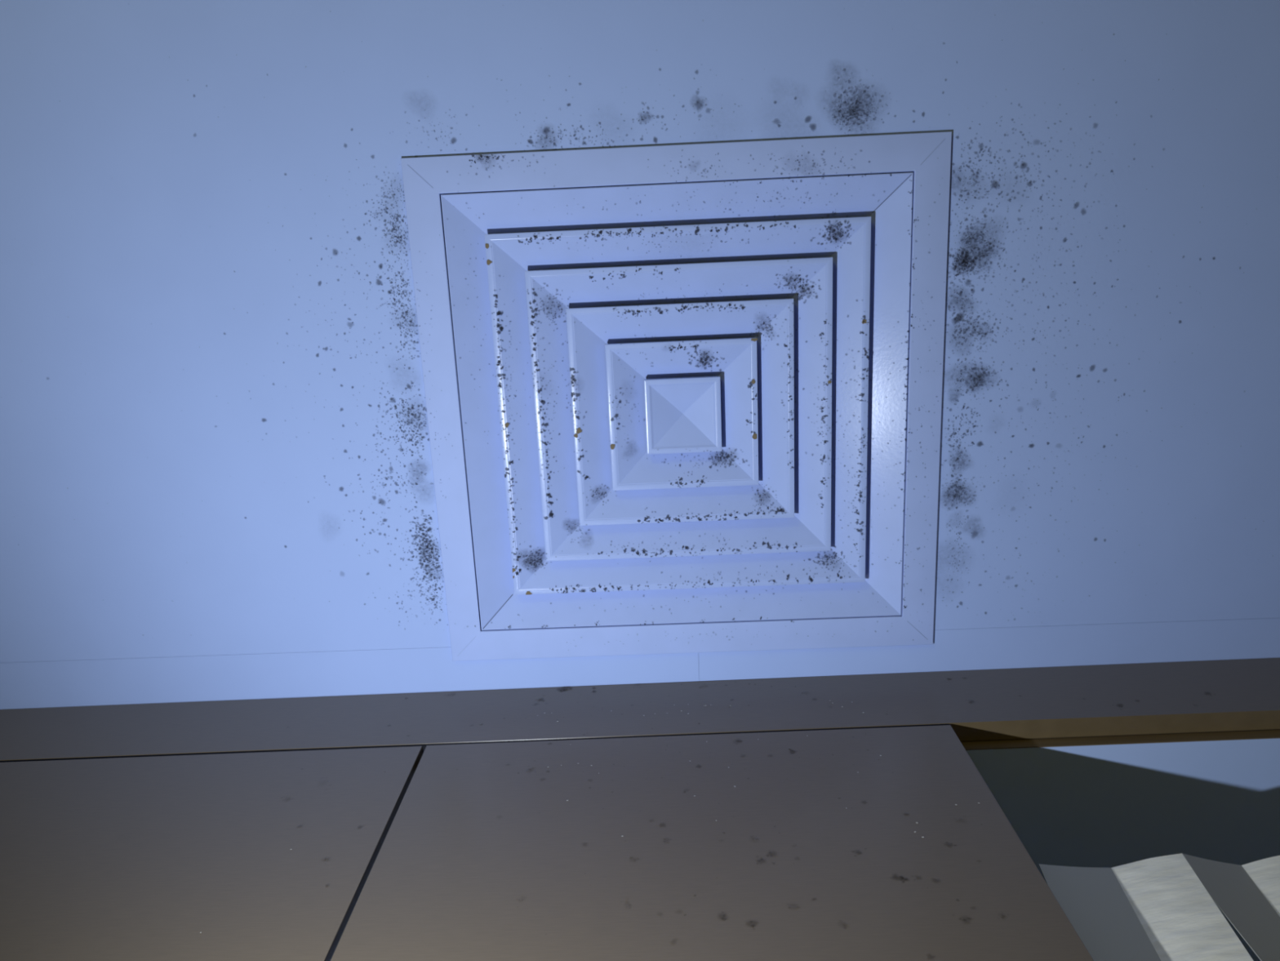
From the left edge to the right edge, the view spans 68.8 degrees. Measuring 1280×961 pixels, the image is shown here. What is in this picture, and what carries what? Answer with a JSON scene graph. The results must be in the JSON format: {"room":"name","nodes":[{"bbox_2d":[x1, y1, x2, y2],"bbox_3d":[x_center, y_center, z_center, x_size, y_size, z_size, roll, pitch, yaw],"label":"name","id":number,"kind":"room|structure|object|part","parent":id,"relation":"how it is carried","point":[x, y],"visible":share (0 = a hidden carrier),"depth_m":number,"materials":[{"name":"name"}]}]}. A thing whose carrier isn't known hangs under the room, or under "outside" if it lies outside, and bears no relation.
{"room":"damaged room","nodes":[
{"label":"damaged room","id":0,"kind":"room"},
{"bbox_2d":[0,0,1279,662],"bbox_3d":[-0.153,-1.057,0.665,2.900,0.012,2.535,-2,-75,1],"label":"ceiling","id":1,"kind":"structure","parent":0,"point":[215,435],"depth_m":0.88,"materials":[{"name":"paint"}]},
{"bbox_2d":[400,131,951,661],"bbox_3d":[0.043,-0.082,0.985,0.500,0.156,0.500,-2,-75,1],"label":"ceiling vent","id":2,"kind":"object","parent":1,"relation":"in","point":[679,398],"visible":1,"depth_m":0.91,"materials":[{"name":"metal"}]},
{"bbox_3d":[0.042,-0.064,0.918,0.074,0.013,0.074,-2,-75,1],"label":"plate","id":3,"kind":"part","parent":2,"relation":"part of","materials":[{"name":"metal"}]},
{"bbox_2d":[1038,853,1279,960],"bbox_3d":[0.464,0.335,0.478,0.437,0.468,0.017,-3,-76,2],"label":"curtain","id":4,"kind":"object","parent":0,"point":[1164,908],"visible":0.98,"depth_m":0.65,"materials":[{"name":"white fabric"}]},
{"bbox_3d":[-0.174,-0.109,-1.626,2.900,0.100,3.220,-2,-75,1],"label":"floor","id":5,"kind":"structure","parent":0,"visible":0},
{"bbox_2d":[0,657,1279,960],"bbox_3d":[-0.172,0.811,-0.089,2.050,2.413,0.600,-3,-76,2],"label":"wall","id":6,"kind":"structure","parent":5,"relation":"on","point":[901,816],"depth_m":0.79,"materials":[{"name":"beige laminate"}]},
{"bbox_3d":[-0.491,0.551,-0.179,0.540,2.220,0.018,-3,-76,2],"label":"door","id":7,"kind":"part","parent":6,"relation":"part of","materials":[{"name":"grey metal"}]},
{"bbox_2d":[0,646,699,709],"bbox_3d":[-0.727,0.525,1.085,1.608,0.012,0.684,-2,-75,1],"label":"trim","id":8,"kind":"structure","parent":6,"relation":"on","point":[172,679],"depth_m":0.99,"materials":[{"name":"paint"}]},
{"bbox_3d":[0.028,0.527,-0.193,0.492,2.220,0.018,-3,-76,2],"label":"door","id":9,"kind":"part","parent":6,"relation":"part of","materials":[{"name":"grey metal"}]},
{"bbox_2d":[697,617,1279,680],"bbox_3d":[0.721,0.468,1.048,1.292,0.012,0.684,-2,-75,1],"label":"trim","id":10,"kind":"structure","parent":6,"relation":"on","point":[1076,645],"depth_m":0.97,"materials":[{"name":"paint"}]},
{"bbox_3d":[-0.155,0.550,0.961,2.050,0.016,0.580,-3,-76,2],"label":"panel","id":11,"kind":"part","parent":6,"relation":"part of","materials":[{"name":"white plastic"}]}
]}

